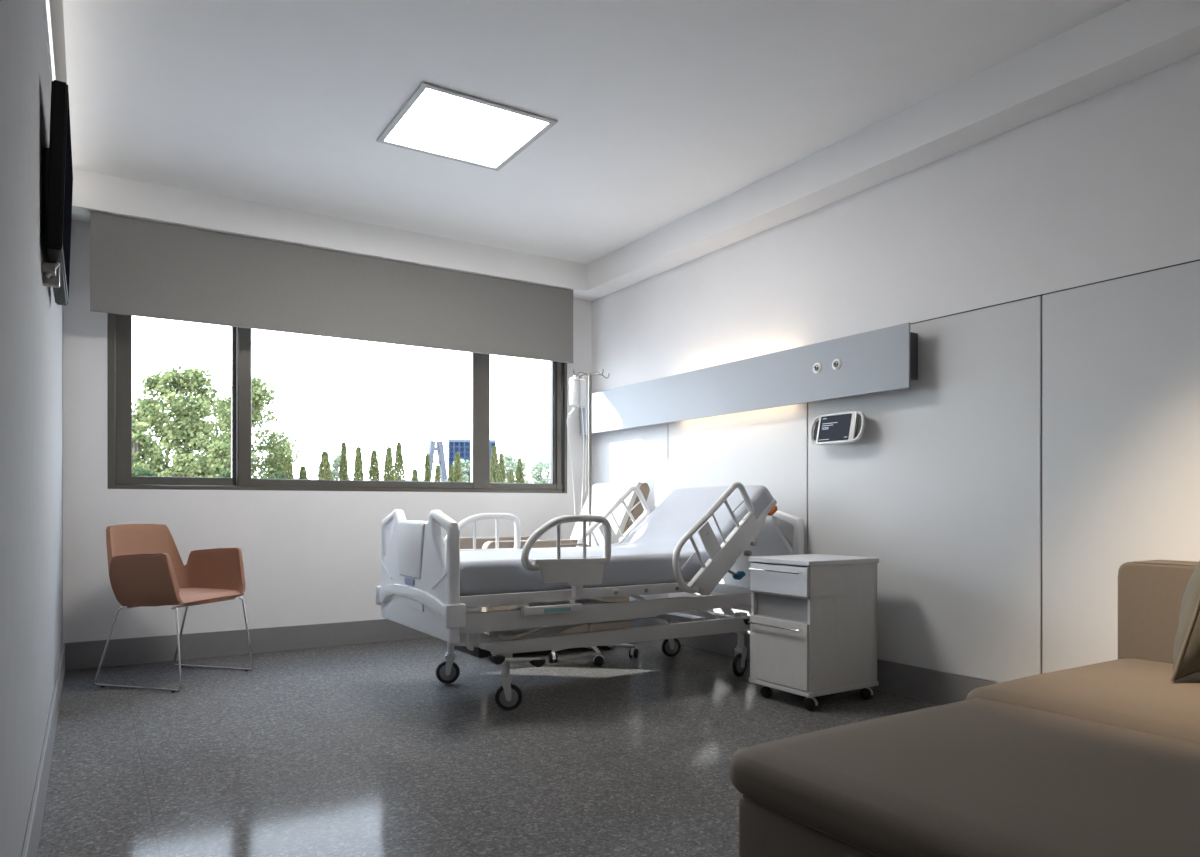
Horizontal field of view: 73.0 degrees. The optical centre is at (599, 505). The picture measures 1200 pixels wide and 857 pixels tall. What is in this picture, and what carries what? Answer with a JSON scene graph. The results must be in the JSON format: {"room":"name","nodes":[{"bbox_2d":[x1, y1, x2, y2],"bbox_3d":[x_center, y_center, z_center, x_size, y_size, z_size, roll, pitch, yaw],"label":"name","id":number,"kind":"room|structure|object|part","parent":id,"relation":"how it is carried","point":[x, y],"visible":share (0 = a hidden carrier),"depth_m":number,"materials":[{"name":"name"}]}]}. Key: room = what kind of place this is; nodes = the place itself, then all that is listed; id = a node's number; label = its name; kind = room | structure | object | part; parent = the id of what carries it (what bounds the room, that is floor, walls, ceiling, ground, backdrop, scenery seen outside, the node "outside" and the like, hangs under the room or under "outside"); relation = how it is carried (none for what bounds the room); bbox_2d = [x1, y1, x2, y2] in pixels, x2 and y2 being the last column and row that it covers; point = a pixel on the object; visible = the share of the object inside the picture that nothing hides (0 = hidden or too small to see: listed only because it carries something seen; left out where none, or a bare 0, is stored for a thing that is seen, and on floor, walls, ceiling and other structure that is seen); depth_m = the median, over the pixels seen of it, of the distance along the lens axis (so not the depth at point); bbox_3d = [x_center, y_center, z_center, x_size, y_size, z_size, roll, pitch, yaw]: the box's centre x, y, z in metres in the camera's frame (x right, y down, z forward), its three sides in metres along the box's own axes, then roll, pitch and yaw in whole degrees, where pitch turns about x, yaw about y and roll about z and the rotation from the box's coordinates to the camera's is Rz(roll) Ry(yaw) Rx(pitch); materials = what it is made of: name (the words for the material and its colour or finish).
{"room":"hospital room","nodes":[
{"label":"hospital room","id":0,"kind":"room"},
{"bbox_2d":[0,0,62,856],"bbox_3d":[-1.364,-0.532,1.718,0.200,3.065,7.960,0,0,-32],"label":"wall","id":1,"kind":"structure","parent":0,"point":[31,321],"depth_m":2.05,"materials":[{"name":"grey paint"}]},
{"bbox_2d":[21,643,64,856],"bbox_3d":[-1.257,0.916,1.748,0.012,0.167,7.498,0,0,-32],"label":"baseboard","id":2,"kind":"structure","parent":1,"relation":"attached to","point":[33,829],"depth_m":2.67,"materials":[{"name":"plastic"}]},
{"bbox_2d":[43,0,55,84],"bbox_3d":[-1.286,-1.862,1.790,0.009,0.196,6.820,0,0,-32],"label":"linear light","id":3,"kind":"object","parent":1,"relation":"attached to","point":[46,7],"visible":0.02,"depth_m":3.17,"materials":[{"name":"white plastic"}]},
{"bbox_2d":[41,80,72,305],"bbox_3d":[-2.055,-1.098,3.079,0.079,0.646,0.900,0,0,-32],"label":"television","id":4,"kind":"object","parent":1,"relation":"attached to","point":[58,170],"visible":1,"depth_m":2.72,"materials":[{"name":"black plastic"}]},
{"bbox_2d":[63,220,590,642],"bbox_3d":[-1.701,-0.482,5.983,3.770,2.965,0.120,0,0,-32],"label":"wall","id":5,"kind":"structure","parent":0,"point":[309,557],"depth_m":5.47,"materials":[{"name":"paint"}]},
{"bbox_2d":[65,619,433,670],"bbox_3d":[-1.666,0.916,5.927,3.770,0.167,0.012,0,0,-32],"label":"baseboard","id":6,"kind":"structure","parent":5,"relation":"attached to","point":[140,650],"depth_m":5.42,"materials":[{"name":"plastic"}]},
{"bbox_2d":[72,169,586,296],"bbox_3d":[-1.685,-1.857,5.760,3.560,0.215,0.275,0,0,-32],"label":"trim","id":7,"kind":"structure","parent":5,"relation":"attached to","point":[94,192],"depth_m":5.42,"materials":[{"name":"paint"}]},
{"bbox_2d":[90,211,572,362],"bbox_3d":[-1.631,-1.451,5.702,3.310,0.594,0.062,0,0,-32],"label":"roller blind","id":8,"kind":"object","parent":5,"relation":"attached to","point":[141,268],"visible":1,"depth_m":5.47,"materials":[{"name":"fabric"}]},
{"bbox_2d":[108,313,566,492],"bbox_3d":[-1.693,-0.734,5.963,3.298,1.253,0.101,0,0,-32],"label":"window","id":9,"kind":"structure","parent":5,"relation":"in","point":[120,476],"depth_m":5.48,"materials":[{"name":"metal"}]},
{"bbox_3d":[-2.763,-0.723,5.309,0.706,1.175,0.040,0,0,-32],"label":"sliding sash","id":10,"kind":"part","parent":9,"relation":"part of","materials":[{"name":"glass"}]},
{"bbox_3d":[-1.385,-0.723,6.131,2.500,1.175,0.055,0,0,-32],"label":"fixed frame","id":11,"kind":"part","parent":9,"relation":"part of","materials":[{"name":"glass"}]},
{"bbox_2d":[37,637,939,856],"bbox_3d":[0.317,1.060,2.774,4.170,0.120,7.960,0,0,-32],"label":"floor","id":12,"kind":"structure","parent":0,"point":[356,750],"depth_m":3.24,"materials":[{"name":"plastic"}]},
{"bbox_2d":[94,524,253,692],"bbox_3d":[-2.454,0.552,4.698,0.599,0.896,0.600,0,0,15],"label":"armchair","id":13,"kind":"object","parent":12,"relation":"on","point":[146,567],"visible":1,"depth_m":4.65,"materials":[{"name":"leather"}]},
{"bbox_3d":[-2.516,0.769,4.438,0.584,0.453,0.055,0,0,15],"label":"leg","id":14,"kind":"part","parent":13,"relation":"part of","materials":[{"name":"silver metal"}]},
{"bbox_3d":[-2.410,0.527,4.686,0.450,0.070,0.508,0,0,15],"label":"seat","id":15,"kind":"part","parent":13,"relation":"part of","materials":[{"name":"leather"}]},
{"bbox_3d":[-2.378,0.769,4.954,0.583,0.453,0.055,0,0,15],"label":"leg","id":16,"kind":"part","parent":13,"relation":"part of","materials":[{"name":"silver metal"}]},
{"bbox_2d":[532,522,593,547],"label":"recliner chair","id":17,"kind":"object","parent":12,"relation":"on","point":[573,540],"depth_m":5.41,"materials":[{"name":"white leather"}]},
{"bbox_3d":[-0.274,0.545,5.424,1.090,0.640,0.085,0,0,-32],"label":"armrest","id":18,"kind":"part","parent":17,"relation":"part of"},
{"bbox_2d":[376,482,803,710],"bbox_3d":[-0.007,0.433,4.633,2.250,1.135,1.065,0,0,-32],"label":"hospital bed","id":19,"kind":"object","parent":12,"relation":"on","point":[700,541],"visible":0.99,"depth_m":4.25,"materials":[{"name":"white plastic"}]},
{"bbox_3d":[-0.952,0.378,4.061,0.012,0.035,0.130,0,0,-32],"label":"label plate","id":20,"kind":"part","parent":19,"relation":"part of","materials":[{"name":"blue plastic"}]},
{"bbox_3d":[-0.948,0.218,4.061,0.014,0.267,0.394,0,0,-32],"label":"panel","id":21,"kind":"part","parent":19,"relation":"part of","materials":[{"name":"white plastic"}]},
{"bbox_3d":[-0.920,0.317,4.064,0.054,0.597,1.020,0,0,-32],"label":"footboard","id":22,"kind":"part","parent":19,"relation":"part of","materials":[{"name":"white plastic"}]},
{"bbox_3d":[-0.695,0.175,4.790,0.500,0.266,0.037,0,0,-32],"label":"rail","id":23,"kind":"part","parent":19,"relation":"part of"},
{"bbox_3d":[-0.679,0.320,4.800,0.406,0.136,0.044,0,0,-32],"label":"rail plate","id":24,"kind":"part","parent":19,"relation":"part of","materials":[{"name":"white plastic"}]},
{"bbox_3d":[-0.464,0.604,4.685,0.591,0.168,0.025,0,0,-32],"label":"lift arm","id":25,"kind":"part","parent":19,"relation":"part of"},
{"bbox_3d":[-0.166,0.604,4.211,0.591,0.168,0.025,0,0,-32],"label":"lift arm","id":26,"kind":"part","parent":19,"relation":"part of"},
{"bbox_2d":[522,600,581,617],"bbox_3d":[-0.230,0.496,3.921,0.315,0.068,0.040,0,0,-32],"label":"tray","id":27,"kind":"object","parent":19,"relation":"on","point":[572,609],"depth_m":3.92,"materials":[{"name":"white plastic"}]},
{"bbox_3d":[-0.157,0.175,3.935,0.500,0.266,0.037,0,0,-32],"label":"rail","id":28,"kind":"part","parent":19,"relation":"part of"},
{"bbox_3d":[-0.142,0.320,3.945,0.406,0.136,0.044,0,0,-32],"label":"rail plate","id":29,"kind":"part","parent":19,"relation":"part of","materials":[{"name":"white plastic"}]},
{"bbox_3d":[-0.003,0.542,4.638,2.108,0.092,0.905,0,0,-32],"label":"lift frame","id":30,"kind":"part","parent":19,"relation":"part of","materials":[{"name":"white metal"}]},
{"bbox_3d":[0.056,0.189,5.263,0.160,0.211,0.014,0,0,-32],"label":"grip plate","id":31,"kind":"part","parent":19,"relation":"part of","materials":[{"name":"white plastic"}]},
{"bbox_3d":[0.089,0.166,5.283,0.570,0.600,0.035,0,0,-32],"label":"rail","id":32,"kind":"part","parent":19,"relation":"part of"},
{"bbox_3d":[-0.034,0.149,4.609,2.005,0.542,0.880,0,0,-32],"label":"mattress","id":33,"kind":"part","parent":19,"relation":"part of","materials":[{"name":"white fabric"}]},
{"bbox_3d":[0.145,0.265,5.319,0.496,0.437,0.040,0,0,-32],"label":"rail plate","id":34,"kind":"part","parent":19,"relation":"part of","materials":[{"name":"white plastic"}]},
{"bbox_3d":[0.272,0.600,5.147,0.368,0.157,0.025,0,0,-32],"label":"lift arm","id":35,"kind":"part","parent":19,"relation":"part of"},
{"bbox_3d":[0.487,0.680,4.937,0.100,0.040,0.360,0,0,-32],"label":"cross plate","id":36,"kind":"part","parent":19,"relation":"part of","materials":[{"name":"white metal"}]},
{"bbox_3d":[0.570,0.600,4.673,0.368,0.157,0.025,0,0,-32],"label":"lift arm","id":37,"kind":"part","parent":19,"relation":"part of"},
{"bbox_3d":[0.594,0.189,4.407,0.160,0.211,0.014,0,0,-32],"label":"grip plate","id":38,"kind":"part","parent":19,"relation":"part of","materials":[{"name":"white plastic"}]},
{"bbox_3d":[0.627,0.166,4.428,0.570,0.600,0.035,0,0,-32],"label":"rail","id":39,"kind":"part","parent":19,"relation":"part of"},
{"bbox_3d":[0.683,0.265,4.464,0.496,0.437,0.040,0,0,-32],"label":"rail plate","id":40,"kind":"part","parent":19,"relation":"part of","materials":[{"name":"white plastic"}]},
{"bbox_3d":[0.552,0.224,4.978,0.589,0.531,0.910,0,0,-32],"label":"backrest frame","id":41,"kind":"part","parent":19,"relation":"part of","materials":[{"name":"white metal"}]},
{"bbox_3d":[0.921,0.317,5.222,0.050,0.597,1.020,0,0,-32],"label":"headboard","id":42,"kind":"part","parent":19,"relation":"part of","materials":[{"name":"white plastic"}]},
{"bbox_3d":[0.832,0.265,4.557,0.032,0.032,0.040,0,0,-32],"label":"rail knob","id":43,"kind":"part","parent":19,"relation":"part of","materials":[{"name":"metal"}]},
{"bbox_3d":[0.880,0.212,4.641,0.034,0.034,0.030,0,0,-32],"label":"pivot knob","id":44,"kind":"part","parent":19,"relation":"part of","materials":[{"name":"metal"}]},
{"bbox_3d":[1.000,0.027,4.730,0.063,0.057,0.040,0,0,-32],"label":"release lever","id":45,"kind":"part","parent":19,"relation":"part of","materials":[{"name":"orange plastic"}]},
{"bbox_2d":[549,369,638,665],"bbox_3d":[-0.084,0.057,5.337,0.588,1.886,0.602,0,0,-32],"label":"stand","id":46,"kind":"object","parent":12,"relation":"on","point":[599,660],"visible":0.67,"depth_m":5.35,"materials":[{"name":"metal"}]},
{"bbox_2d":[567,374,586,537],"bbox_3d":[-0.148,-0.327,5.282,0.157,1.095,0.069,0,0,-32],"label":"bag","id":47,"kind":"object","parent":46,"relation":"hanging from","point":[577,387],"visible":0.97,"depth_m":5.28,"materials":[{"name":"plastic"}]},
{"bbox_2d":[569,375,579,407],"bbox_3d":[-0.166,-0.740,5.270,0.066,0.220,0.066,0,0,-32],"label":"bottle","id":48,"kind":"object","parent":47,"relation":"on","point":[574,382],"depth_m":5.24,"materials":[{"name":"plastic"}]},
{"bbox_3d":[-0.032,0.916,5.200,0.024,0.035,0.261,0,0,-12],"label":"leg","id":49,"kind":"part","parent":46,"relation":"part of","materials":[{"name":"white metal"}]},
{"bbox_3d":[0.094,0.916,5.341,0.261,0.035,0.024,0,0,6],"label":"leg","id":50,"kind":"part","parent":46,"relation":"part of","materials":[{"name":"white metal"}]},
{"bbox_2d":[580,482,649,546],"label":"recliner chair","id":51,"kind":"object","parent":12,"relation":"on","point":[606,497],"depth_m":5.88,"materials":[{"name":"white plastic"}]},
{"bbox_3d":[0.021,0.223,5.997,0.402,0.780,0.640,0,0,-32],"label":"backrest","id":52,"kind":"part","parent":51,"relation":"part of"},
{"bbox_2d":[748,554,878,710],"bbox_3d":[1.102,0.634,4.228,0.538,0.732,0.429,0,0,-32],"label":"bedside cabinet","id":53,"kind":"object","parent":12,"relation":"on","point":[813,621],"visible":1,"depth_m":4.07,"materials":[{"name":"laminate"}]},
{"bbox_3d":[0.880,0.328,4.103,0.028,0.009,0.359,0,0,-32],"label":"handle","id":54,"kind":"part","parent":53,"relation":"part of","materials":[{"name":"silver metal"}]},
{"bbox_3d":[0.880,0.608,4.103,0.028,0.009,0.359,0,0,-32],"label":"handle","id":55,"kind":"part","parent":53,"relation":"part of","materials":[{"name":"silver metal"}]},
{"bbox_3d":[0.903,0.372,4.105,0.018,0.144,0.403,0,0,-32],"label":"drawer","id":56,"kind":"part","parent":53,"relation":"part of","materials":[{"name":"laminate"}]},
{"bbox_3d":[0.903,0.737,4.105,0.018,0.326,0.403,0,0,-32],"label":"door","id":57,"kind":"part","parent":53,"relation":"part of","materials":[{"name":"laminate"}]},
{"bbox_3d":[1.113,0.916,4.235,0.510,0.023,0.427,0,0,-32],"label":"panel","id":58,"kind":"part","parent":53,"relation":"part of","materials":[{"name":"laminate"}]},
{"bbox_2d":[729,560,1199,856],"bbox_3d":[1.916,0.605,1.612,2.260,0.790,2.490,0,0,-32],"label":"sofa","id":59,"kind":"object","parent":12,"relation":"on","point":[1102,759],"visible":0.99,"depth_m":1.88,"materials":[{"name":"beige fabric"}]},
{"bbox_2d":[729,698,1199,856],"bbox_3d":[1.171,0.655,1.726,1.120,0.146,1.475,0,0,-32],"label":"cushion","id":60,"kind":"object","parent":59,"relation":"on","point":[970,777],"depth_m":1.79,"materials":[{"name":"beige fabric"}]},
{"bbox_2d":[966,659,1199,743],"bbox_3d":[1.784,0.640,2.526,1.030,0.176,0.778,0,0,-32],"label":"seat cushion","id":61,"kind":"object","parent":59,"relation":"on","point":[1140,696],"depth_m":2.43,"materials":[{"name":"beige fabric"}]},
{"bbox_3d":[2.761,0.467,2.156,0.250,0.507,2.470,0,0,-32],"label":"backrest","id":62,"kind":"part","parent":59,"relation":"part of","materials":[{"name":"beige fabric"}]},
{"bbox_2d":[1171,561,1199,680],"bbox_3d":[2.024,0.312,2.620,0.491,0.471,0.212,0,0,-32],"label":"throw cushion","id":63,"kind":"object","parent":59,"relation":"on","point":[1186,651],"visible":1,"depth_m":2.52,"materials":[{"name":"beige fabric"}]},
{"bbox_2d":[50,0,1128,263],"bbox_3d":[0.317,-2.065,2.774,4.170,0.200,7.960,0,0,-32],"label":"ceiling","id":64,"kind":"structure","parent":0,"point":[664,111],"depth_m":3.79,"materials":[{"name":"paint"}]},
{"bbox_2d":[377,81,557,170],"bbox_3d":[-0.707,-1.959,4.241,0.716,0.012,0.711,0,0,-32],"label":"recessed light","id":65,"kind":"object","parent":64,"relation":"in","point":[438,121],"visible":1,"depth_m":4.20,"materials":[{"name":"white plastic"}]},
{"bbox_2d":[591,53,1199,682],"bbox_3d":[1.997,-0.482,3.831,0.200,2.965,7.960,0,0,-32],"label":"wall","id":66,"kind":"structure","parent":0,"point":[1103,186],"depth_m":4.04,"materials":[{"name":"paint"}]},
{"bbox_2d":[592,423,667,600],"bbox_3d":[0.215,-0.058,6.467,0.010,1.776,1.089,0,0,-32],"label":"wall panel","id":67,"kind":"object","parent":66,"relation":"attached to","point":[636,454],"depth_m":6.35,"materials":[{"name":"laminate"}]},
{"bbox_2d":[668,403,807,633],"bbox_3d":[0.874,-0.058,5.420,0.010,1.776,1.370,0,0,-32],"label":"wall panel","id":68,"kind":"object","parent":66,"relation":"attached to","point":[768,447],"depth_m":5.27,"materials":[{"name":"laminate"}]},
{"bbox_2d":[580,323,917,434],"bbox_3d":[0.744,-0.762,5.500,0.143,0.329,3.250,0,0,-32],"label":"panel","id":69,"kind":"object","parent":66,"relation":"attached to","point":[884,359],"visible":1,"depth_m":4.91,"materials":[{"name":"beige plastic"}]},
{"bbox_2d":[813,363,820,373],"bbox_3d":[1.232,-0.784,4.608,0.008,0.062,0.062,0,0,-32],"label":"outlet","id":70,"kind":"object","parent":69,"relation":"attached to","point":[816,366],"depth_m":4.60,"materials":[{"name":"beige plastic"}]},
{"bbox_2d":[832,359,840,369],"bbox_3d":[1.308,-0.784,4.487,0.008,0.062,0.062,0,0,-32],"label":"outlet","id":71,"kind":"object","parent":69,"relation":"attached to","point":[836,363],"depth_m":4.48,"materials":[{"name":"beige plastic"}]},
{"bbox_2d":[629,617,997,704],"bbox_3d":[1.923,0.916,3.748,0.014,0.167,7.498,0,0,-32],"label":"baseboard","id":72,"kind":"structure","parent":66,"relation":"attached to","point":[928,685],"depth_m":4.26,"materials":[{"name":"plastic"}]},
{"bbox_2d":[810,411,864,444],"bbox_3d":[1.348,-0.435,4.557,0.105,0.176,0.386,0,0,-32],"label":"terminal","id":73,"kind":"object","parent":66,"relation":"attached to","point":[843,427],"visible":1,"depth_m":4.52,"materials":[{"name":"plastic"}]},
{"bbox_3d":[1.243,-0.435,4.680,0.051,0.174,0.066,0,0,-32],"label":"handle","id":74,"kind":"part","parent":73,"relation":"part of","materials":[{"name":"plastic"}]},
{"bbox_3d":[1.413,-0.435,4.409,0.051,0.174,0.066,0,0,-32],"label":"handle","id":75,"kind":"part","parent":73,"relation":"part of","materials":[{"name":"plastic"}]},
{"bbox_2d":[573,0,1199,300],"bbox_3d":[1.837,-1.857,3.701,0.210,0.215,7.510,0,0,-32],"label":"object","id":76,"kind":"structure","parent":66,"relation":"attached to","point":[1132,40],"depth_m":3.88,"materials":[{"name":"paint"}]},
{"bbox_2d":[808,296,1040,682],"bbox_3d":[1.614,-0.058,4.243,0.010,1.776,1.398,0,0,-32],"label":"wall panel","id":77,"kind":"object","parent":66,"relation":"attached to","point":[940,484],"depth_m":4.02,"materials":[{"name":"laminate"}]},
{"bbox_2d":[910,259,1199,673],"bbox_3d":[1.922,-0.059,3.753,0.011,1.783,7.508,0,0,-32],"label":"trim","id":78,"kind":"structure","parent":66,"relation":"attached to","point":[1041,295],"depth_m":3.65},
{"bbox_2d":[1042,261,1199,673],"bbox_3d":[2.357,-0.058,3.062,0.010,1.776,1.378,0,0,-32],"label":"wall panel","id":79,"kind":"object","parent":66,"relation":"attached to","point":[1121,356],"depth_m":3.40,"materials":[{"name":"paint"}]},
{"label":"outside","id":80,"kind":"structure","parent":0,"visible":0},
{"bbox_3d":[-54.406,1.900,218.011,380.000,0.600,412.970,0,0,-32],"label":"ground","id":81,"kind":"structure","parent":80,"visible":0},
{"bbox_2d":[132,465,157,476],"bbox_3d":[-12.622,0.227,22.677,1.222,2.756,0.994,0,0,39],"label":"shrub","id":82,"kind":"object","parent":81,"relation":"on","point":[138,471],"visible":0.12,"depth_m":22.53,"materials":[{"name":"green plant"}]},
{"bbox_2d":[132,418,162,470],"bbox_3d":[-16.502,-0.769,28.677,1.868,4.745,1.756,0,0,-32],"label":"broadleaf tree","id":83,"kind":"object","parent":81,"relation":"on","point":[141,440],"visible":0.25,"depth_m":28.52,"materials":[{"name":"green plant"}]},
{"bbox_2d":[132,365,230,476],"bbox_3d":[-18.437,-2.267,35.483,4.550,7.738,4.397,0,0,-32],"label":"broadleaf tree","id":84,"kind":"object","parent":81,"relation":"on","point":[189,426],"visible":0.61,"depth_m":34.78,"materials":[{"name":"green plant"}]},
{"bbox_2d":[165,452,200,476],"bbox_3d":[-13.037,-0.048,25.412,1.170,3.305,1.260,0,0,-41],"label":"broadleaf tree","id":85,"kind":"object","parent":81,"relation":"on","point":[184,465],"visible":0.41,"depth_m":25.27,"materials":[{"name":"green plant"}]},
{"bbox_2d":[204,441,230,477],"bbox_3d":[-14.019,-0.401,29.938,1.570,4.010,1.656,0,0,36],"label":"broadleaf tree","id":86,"kind":"object","parent":81,"relation":"on","point":[219,459],"visible":0.27,"depth_m":29.68,"materials":[{"name":"green plant"}]},
{"bbox_2d":[218,468,230,477],"bbox_3d":[-10.939,0.245,23.711,1.193,2.720,1.243,0,0,-32],"label":"shrub","id":87,"kind":"object","parent":81,"relation":"on","point":[224,474],"visible":0.04,"depth_m":23.61,"materials":[{"name":"green plant"}]},
{"bbox_2d":[196,374,299,478],"bbox_3d":[-18.020,-2.549,41.706,5.096,8.303,4.927,0,0,-32],"label":"broadleaf tree","id":88,"kind":"object","parent":81,"relation":"on","point":[222,408],"visible":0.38,"depth_m":41.28,"materials":[{"name":"green plant"}]},
{"bbox_2d":[258,472,286,478],"bbox_3d":[-9.744,0.282,24.448,0.994,2.646,1.146,0,0,29],"label":"shrub","id":89,"kind":"object","parent":81,"relation":"on","point":[277,475],"visible":0.09,"depth_m":24.44,"materials":[{"name":"green plant"}]},
{"bbox_2d":[262,443,293,475],"bbox_3d":[-19.715,-1.211,49.715,2.100,5.629,2.191,0,0,26],"label":"broadleaf tree","id":90,"kind":"object","parent":81,"relation":"on","point":[268,449],"visible":0.02,"depth_m":49.29,"materials":[{"name":"green plant"}]},
{"bbox_2d":[283,456,293,478],"bbox_3d":[-14.636,-0.364,38.061,0.874,3.927,0.872,0,0,-12],"label":"cypress tree","id":91,"kind":"object","parent":81,"relation":"on","point":[287,465],"visible":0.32,"depth_m":37.93,"materials":[{"name":"green plant"}]},
{"bbox_2d":[298,466,307,478],"bbox_3d":[-14.914,-0.215,40.714,0.765,3.631,0.795,0,0,-32],"label":"cypress tree","id":92,"kind":"object","parent":81,"relation":"on","point":[302,474],"visible":0.24,"depth_m":40.61,"materials":[{"name":"green plant"}]},
{"bbox_2d":[317,451,333,479],"bbox_3d":[-13.210,-0.523,38.934,1.064,4.247,1.062,0,0,29],"label":"cypress tree","id":93,"kind":"object","parent":81,"relation":"on","point":[324,468],"visible":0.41,"depth_m":38.80,"materials":[{"name":"green plant"}]},
{"bbox_2d":[328,454,351,479],"bbox_3d":[-15.843,-0.778,49.098,1.635,4.762,1.740,0,0,-32],"label":"broadleaf tree","id":94,"kind":"object","parent":81,"relation":"on","point":[335,468],"visible":0.27,"depth_m":49.05,"materials":[{"name":"green plant"}]},
{"bbox_2d":[339,442,347,479],"bbox_3d":[-13.201,-0.854,41.786,0.603,4.907,0.607,0,0,-32],"label":"cypress tree","id":95,"kind":"object","parent":81,"relation":"on","point":[343,473],"visible":0.48,"depth_m":41.70,"materials":[{"name":"green plant"}]},
{"bbox_2d":[353,446,363,479],"bbox_3d":[-11.824,-0.664,39.806,0.700,4.528,0.708,0,0,-32],"label":"cypress tree","id":96,"kind":"object","parent":81,"relation":"on","point":[358,468],"visible":0.4,"depth_m":39.70,"materials":[{"name":"green plant"}]},
{"bbox_2d":[368,450,380,480],"bbox_3d":[-11.886,-0.684,42.614,0.854,4.568,0.861,0,0,-32],"label":"cypress tree","id":97,"kind":"object","parent":81,"relation":"on","point":[373,470],"visible":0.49,"depth_m":42.50,"materials":[{"name":"green plant"}]},
{"bbox_2d":[383,447,394,480],"bbox_3d":[-10.567,-0.687,40.602,0.802,4.574,0.819,0,0,-32],"label":"cypress tree","id":98,"kind":"object","parent":81,"relation":"on","point":[388,468],"visible":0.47,"depth_m":40.48,"materials":[{"name":"green plant"}]},
{"bbox_2d":[394,442,404,480],"bbox_3d":[-10.744,-0.910,43.337,0.822,5.020,0.812,0,0,-32],"label":"cypress tree","id":99,"kind":"object","parent":81,"relation":"on","point":[398,465],"visible":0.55,"depth_m":43.22,"materials":[{"name":"green plant"}]},
{"bbox_2d":[411,469,417,480],"bbox_3d":[-9.428,-0.154,41.322,0.592,3.508,0.579,0,0,-32],"label":"cypress tree","id":100,"kind":"object","parent":81,"relation":"on","point":[414,477],"visible":0.24,"depth_m":41.24,"materials":[{"name":"green plant"}]},
{"bbox_2d":[424,453,430,481],"bbox_3d":[-9.398,-0.631,44.179,0.523,4.462,0.506,0,0,-32],"label":"cypress tree","id":101,"kind":"object","parent":81,"relation":"on","point":[427,474],"visible":0.36,"depth_m":44.09,"materials":[{"name":"green plant"}]},
{"bbox_2d":[434,465,440,481],"bbox_3d":[-8.401,-0.264,41.972,0.469,3.728,0.475,0,0,-32],"label":"cypress tree","id":102,"kind":"object","parent":81,"relation":"on","point":[437,469],"visible":0.24,"depth_m":41.88,"materials":[{"name":"green plant"}]},
{"bbox_2d":[428,441,447,481],"bbox_3d":[-37.314,-6.598,184.443,7.186,16.395,1.600,0,0,-32],"label":"spire tower","id":103,"kind":"structure","parent":81,"relation":"on","point":[431,447],"depth_m":184.29,"materials":[{"name":"concrete"}]},
{"bbox_3d":[-38.964,-6.598,183.405,3.287,16.395,1.600,0,0,-32],"label":"leg","id":104,"kind":"part","parent":103,"relation":"part of","materials":[{"name":"concrete"}]},
{"bbox_3d":[-35.663,-6.598,185.481,3.287,16.395,1.600,0,0,-32],"label":"leg","id":105,"kind":"part","parent":103,"relation":"part of","materials":[{"name":"concrete"}]},
{"bbox_2d":[448,464,453,481],"bbox_3d":[-8.249,-0.353,44.890,0.514,3.906,0.506,0,0,-32],"label":"cypress tree","id":106,"kind":"object","parent":81,"relation":"on","point":[450,474],"visible":0.31,"depth_m":44.81,"materials":[{"name":"green plant"}]},
{"bbox_2d":[453,452,461,481],"bbox_3d":[-7.479,-0.612,42.546,0.633,4.424,0.629,0,0,-32],"label":"cypress tree","id":107,"kind":"object","parent":81,"relation":"on","point":[457,472],"visible":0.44,"depth_m":42.46,"materials":[{"name":"green plant"}]},
{"bbox_2d":[446,459,469,481],"bbox_3d":[-8.952,-0.727,52.274,1.849,4.660,1.862,0,0,15],"label":"broadleaf tree","id":108,"kind":"object","parent":81,"relation":"on","point":[465,466],"visible":0.19,"depth_m":51.98,"materials":[{"name":"green plant"}]},
{"bbox_2d":[448,439,495,481],"bbox_3d":[-25.150,-5.575,159.606,11.811,14.350,11.563,0,0,-32],"label":"glass tower","id":109,"kind":"structure","parent":81,"relation":"on","point":[462,446],"depth_m":154.73,"materials":[{"name":"blue glass"}]},
{"bbox_2d":[490,445,499,482],"bbox_3d":[-5.689,-0.839,43.676,0.765,4.878,0.798,0,0,-32],"label":"cypress tree","id":110,"kind":"object","parent":81,"relation":"on","point":[494,464],"visible":0.44,"depth_m":43.55,"materials":[{"name":"green plant"}]},
{"bbox_2d":[499,453,505,482],"bbox_3d":[-5.659,-0.725,46.542,0.711,4.649,0.702,0,0,-32],"label":"cypress tree","id":111,"kind":"object","parent":81,"relation":"on","point":[501,461],"visible":0.37,"depth_m":46.43,"materials":[{"name":"green plant"}]},
{"bbox_2d":[508,469,514,482],"bbox_3d":[-4.829,-0.204,44.221,0.619,3.607,0.618,0,0,11],"label":"cypress tree","id":112,"kind":"object","parent":81,"relation":"on","point":[511,479],"visible":0.23,"depth_m":44.13,"materials":[{"name":"green plant"}]},
{"bbox_2d":[493,453,530,482],"bbox_3d":[-5.674,-0.907,52.108,2.497,5.020,2.498,0,0,14],"label":"broadleaf tree","id":113,"kind":"object","parent":81,"relation":"on","point":[510,461],"visible":0.23,"depth_m":51.60,"materials":[{"name":"green plant"}]},
{"bbox_2d":[515,458,523,482],"bbox_3d":[-4.671,-0.592,47.147,0.793,4.383,0.765,0,0,-32],"label":"cypress tree","id":114,"kind":"object","parent":81,"relation":"on","point":[519,470],"visible":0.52,"depth_m":47.04,"materials":[{"name":"green plant"}]},
{"bbox_2d":[527,459,549,483],"bbox_3d":[-4.176,-0.954,59.409,2.636,5.115,2.762,0,0,10],"label":"broadleaf tree","id":115,"kind":"object","parent":81,"relation":"on","point":[538,466],"visible":0.46,"depth_m":59.08,"materials":[{"name":"green plant"}]}
]}

